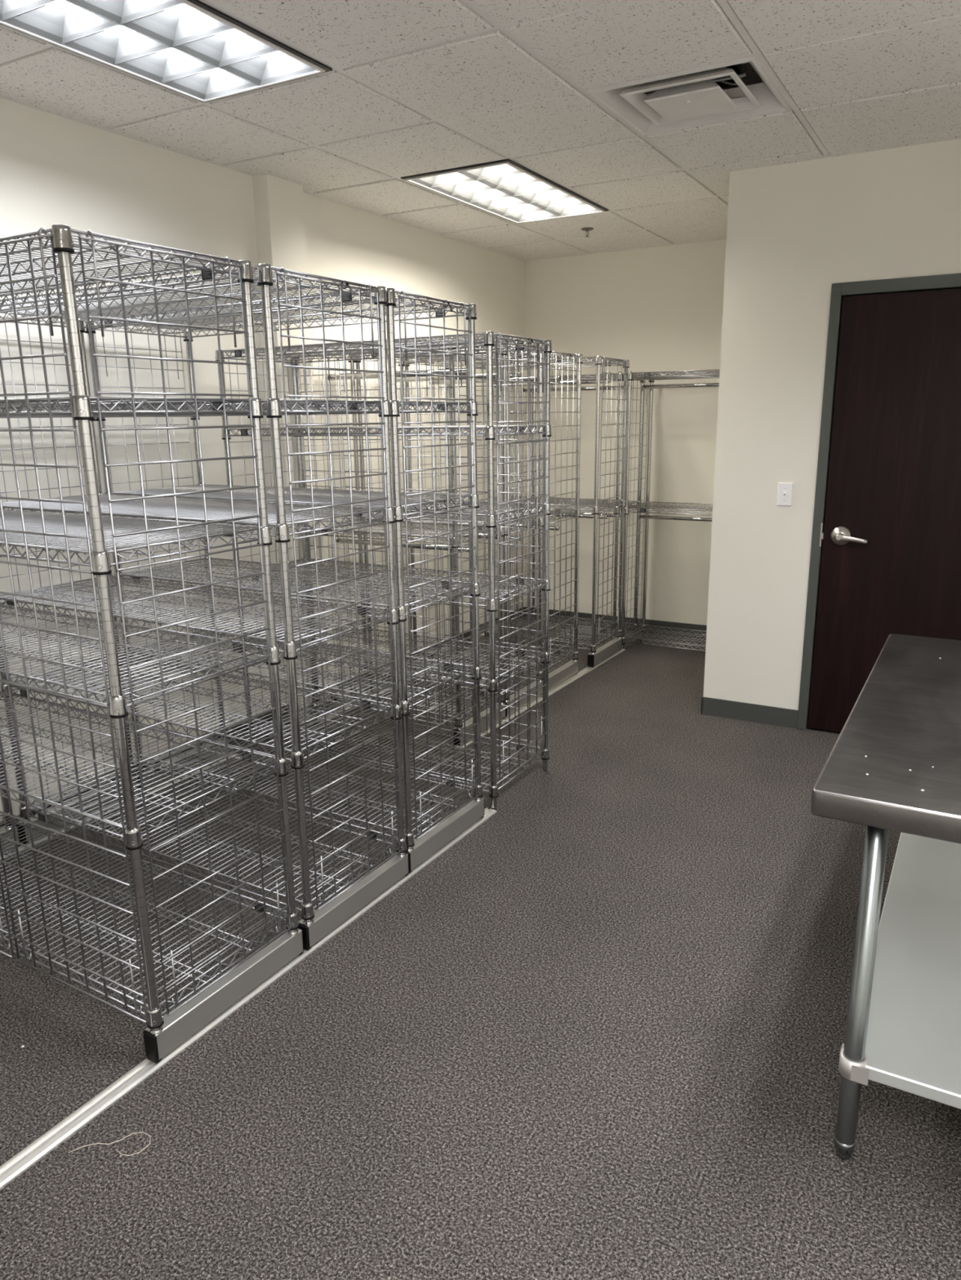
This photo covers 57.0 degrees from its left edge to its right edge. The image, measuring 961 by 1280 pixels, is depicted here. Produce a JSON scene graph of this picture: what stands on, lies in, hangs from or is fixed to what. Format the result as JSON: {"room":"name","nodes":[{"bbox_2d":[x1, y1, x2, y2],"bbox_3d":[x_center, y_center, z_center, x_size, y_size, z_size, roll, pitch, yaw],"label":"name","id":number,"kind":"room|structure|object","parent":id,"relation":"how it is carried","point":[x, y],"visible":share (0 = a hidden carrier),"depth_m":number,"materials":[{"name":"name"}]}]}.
{"room":"storage room","nodes":[
{"label":"storage room","id":0,"kind":"room"},
{"bbox_2d":[0,97,524,822],"bbox_3d":[-1.530,-0.763,3.793,0.120,2.853,7.580,7,16,29],"label":"wall","id":1,"kind":"structure","parent":0,"point":[55,169],"depth_m":3.94,"materials":[{"name":"white paint"}]},
{"bbox_2d":[0,606,524,828],"bbox_3d":[-1.456,0.579,4.098,0.008,0.098,7.340,7,16,29],"label":"baseboard","id":2,"kind":"structure","parent":1,"relation":"attached to","point":[466,634],"depth_m":4.58,"materials":[{"name":"grey rubber"}]},
{"bbox_2d":[252,173,331,723],"bbox_3d":[-0.955,-0.897,4.579,0.092,2.713,0.254,7,16,29],"label":"wall column","id":3,"kind":"structure","parent":0,"point":[278,202],"depth_m":4.35,"materials":[{"name":"white paint"}]},
{"bbox_2d":[0,618,960,1279],"bbox_3d":[0.376,0.906,3.107,4.620,0.100,7.740,7,16,29],"label":"floor","id":4,"kind":"structure","parent":0,"point":[599,1034],"depth_m":2.29,"materials":[{"name":"carpet"}]},
{"bbox_2d":[68,1132,151,1155],"bbox_3d":[-0.835,1.149,1.995,0.174,0.003,0.067,-6,15,-20],"label":"strand","id":5,"kind":"object","parent":4,"relation":"on","point":[137,1132],"visible":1,"depth_m":2.01,"materials":[{"name":"beige fabric"}]},
{"bbox_2d":[0,752,237,859],"bbox_3d":[-1.870,0.841,3.262,0.058,0.010,2.610,7,16,30],"label":"floor track","id":6,"kind":"object","parent":4,"relation":"on","point":[71,825],"visible":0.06,"depth_m":3.61,"materials":[{"name":"silver metal"}]},
{"bbox_2d":[0,808,496,1190],"bbox_3d":[-0.632,0.993,2.592,0.058,0.010,2.640,8,16,30],"label":"floor track","id":7,"kind":"object","parent":4,"relation":"on","point":[18,1164],"visible":0.69,"depth_m":2.20,"materials":[{"name":"silver metal"}]},
{"bbox_2d":[0,224,303,1063],"bbox_3d":[-1.323,-0.020,2.596,1.481,1.966,0.558,7,16,30],"label":"shelving unit","id":8,"kind":"object","parent":7,"relation":"on","point":[162,1034],"visible":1,"depth_m":2.26,"materials":[{"name":"silver metal"}]},
{"bbox_2d":[0,263,408,950],"bbox_3d":[-1.032,-0.141,3.060,1.488,1.966,0.540,7,16,30],"label":"shelving unit","id":9,"kind":"object","parent":7,"relation":"on","point":[315,924],"visible":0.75,"depth_m":2.86,"materials":[{"name":"silver metal"}]},
{"bbox_2d":[84,288,484,873],"bbox_3d":[-0.759,-0.258,3.508,1.488,1.966,0.533,7,16,30],"label":"shelving unit","id":10,"kind":"object","parent":7,"relation":"on","point":[420,848],"visible":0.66,"depth_m":3.33,"materials":[{"name":"silver metal"}]},
{"bbox_2d":[215,331,551,809],"bbox_3d":[-0.425,-0.339,4.010,1.427,1.896,0.519,7,16,30],"label":"shelving unit","id":11,"kind":"object","parent":4,"relation":"on","point":[487,340],"visible":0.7,"depth_m":3.93,"materials":[{"name":"silver metal"}]},
{"bbox_2d":[312,640,497,722],"bbox_3d":[-0.340,0.196,5.744,0.056,0.010,2.220,7,16,29],"label":"floor track","id":12,"kind":"object","parent":4,"relation":"on","point":[341,708],"visible":0.11,"depth_m":5.05,"materials":[{"name":"silver metal"}]},
{"bbox_2d":[296,337,505,746],"bbox_3d":[-0.403,-0.512,4.584,0.951,1.925,0.489,7,16,29],"label":"shelving unit","id":13,"kind":"object","parent":12,"relation":"on","point":[468,722],"visible":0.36,"depth_m":4.51,"materials":[{"name":"silver metal"}]},
{"bbox_2d":[355,344,544,716],"bbox_3d":[-0.165,-0.617,4.986,0.951,1.925,0.462,7,16,29],"label":"shelving unit","id":14,"kind":"object","parent":12,"relation":"on","point":[504,375],"visible":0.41,"depth_m":4.84,"materials":[{"name":"silver metal"}]},
{"bbox_2d":[403,351,582,689],"bbox_3d":[0.080,-0.722,5.390,0.958,1.925,0.501,7,16,29],"label":"shelving unit","id":15,"kind":"object","parent":12,"relation":"on","point":[569,668],"visible":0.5,"depth_m":5.29,"materials":[{"name":"silver metal"}]},
{"bbox_2d":[465,355,629,666],"bbox_3d":[0.437,-0.864,5.936,0.951,1.925,0.513,7,16,29],"label":"shelving unit","id":16,"kind":"object","parent":12,"relation":"on","point":[595,656],"visible":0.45,"depth_m":5.74,"materials":[{"name":"silver metal"}]},
{"bbox_2d":[451,648,625,750],"bbox_3d":[0.433,0.299,5.291,0.057,0.010,2.178,8,16,30],"label":"floor track","id":17,"kind":"object","parent":4,"relation":"on","point":[587,669],"visible":0.66,"depth_m":5.26,"materials":[{"name":"silver metal"}]},
{"bbox_2d":[506,371,645,639],"bbox_3d":[0.668,-0.945,6.412,0.885,1.869,0.470,7,16,29],"label":"shelving unit","id":18,"kind":"object","parent":4,"relation":"on","point":[587,375],"visible":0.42,"depth_m":6.31,"materials":[{"name":"silver metal"}]},
{"bbox_2d":[621,368,719,651],"bbox_3d":[1.459,-0.845,5.973,0.885,1.869,0.470,7,16,29],"label":"shelving unit","id":19,"kind":"object","parent":4,"relation":"on","point":[647,375],"visible":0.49,"depth_m":6.08,"materials":[{"name":"silver metal"}]},
{"bbox_2d":[809,633,960,1159],"bbox_3d":[1.354,0.599,2.293,0.762,0.868,1.465,7,16,29],"label":"work table","id":20,"kind":"object","parent":4,"relation":"on","point":[903,1032],"visible":1,"depth_m":1.99,"materials":[{"name":"silver metal"}]},
{"bbox_2d":[0,0,960,261],"bbox_3d":[0.339,-1.870,2.408,4.420,0.220,7.540,7,16,29],"label":"ceiling","id":21,"kind":"structure","parent":0,"point":[412,87],"depth_m":3.19,"materials":[{"name":"tile"}]},
{"bbox_2d":[0,0,332,102],"bbox_3d":[-1.038,-1.847,2.534,0.588,0.158,1.197,7,16,29],"label":"ceiling light","id":22,"kind":"object","parent":21,"relation":"attached to","point":[193,49],"visible":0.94,"depth_m":2.74,"materials":[{"name":"white"}]},
{"bbox_2d":[400,158,608,223],"bbox_3d":[0.167,-2.380,4.586,0.588,0.158,1.197,7,16,29],"label":"ceiling light","id":23,"kind":"object","parent":21,"relation":"attached to","point":[504,188],"visible":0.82,"depth_m":4.54,"materials":[{"name":"white plastic"}]},
{"bbox_2d":[581,226,593,237],"bbox_3d":[0.654,-2.495,5.424,0.076,0.053,0.076,7,16,29],"label":"sprinkler","id":24,"kind":"object","parent":21,"relation":"attached to","point":[587,229],"visible":1,"depth_m":5.41,"materials":[{"name":"silver metal"}]},
{"bbox_2d":[586,17,791,136],"bbox_3d":[0.775,-2.050,3.228,0.590,0.191,0.590,7,16,29],"label":"ceiling vent","id":25,"kind":"object","parent":21,"relation":"in","point":[695,97],"visible":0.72,"depth_m":3.26,"materials":[{"name":"white metal"}]},
{"bbox_2d":[524,239,726,625],"bbox_3d":[1.211,-1.465,6.434,1.943,2.853,0.120,7,16,29],"label":"wall","id":26,"kind":"structure","parent":0,"point":[657,308],"depth_m":6.38,"materials":[{"name":"white paint"}]},
{"bbox_2d":[524,606,706,638],"bbox_3d":[1.197,-0.115,6.716,1.943,0.098,0.008,7,16,29],"label":"baseboard","id":27,"kind":"structure","parent":26,"relation":"attached to","point":[651,622],"depth_m":6.67,"materials":[{"name":"grey rubber"}]},
{"bbox_2d":[702,127,960,710],"bbox_3d":[2.630,-1.050,4.711,2.277,2.853,1.797,7,16,29],"label":"wall partition","id":28,"kind":"structure","parent":0,"point":[795,230],"depth_m":4.26,"materials":[{"name":"white paint"}]},
{"bbox_2d":[700,695,798,728],"bbox_3d":[2.613,0.299,4.995,2.285,0.098,1.685,7,16,29],"label":"baseboard","id":29,"kind":"structure","parent":28,"relation":"attached to","point":[787,717],"depth_m":4.71,"materials":[{"name":"grey rubber"}]},
{"bbox_2d":[776,482,793,506],"bbox_3d":[1.504,-0.720,4.379,0.071,0.115,0.020,7,16,29],"label":"light switch","id":30,"kind":"object","parent":28,"relation":"attached to","point":[784,493],"visible":1,"depth_m":4.38,"materials":[{"name":"white plastic"}]},
{"bbox_2d":[796,273,960,732],"bbox_3d":[2.081,-0.540,4.120,1.006,2.167,0.164,7,16,29],"label":"door","id":31,"kind":"structure","parent":28,"relation":"in","point":[885,557],"depth_m":4.14,"materials":[{"name":"brown paint"}]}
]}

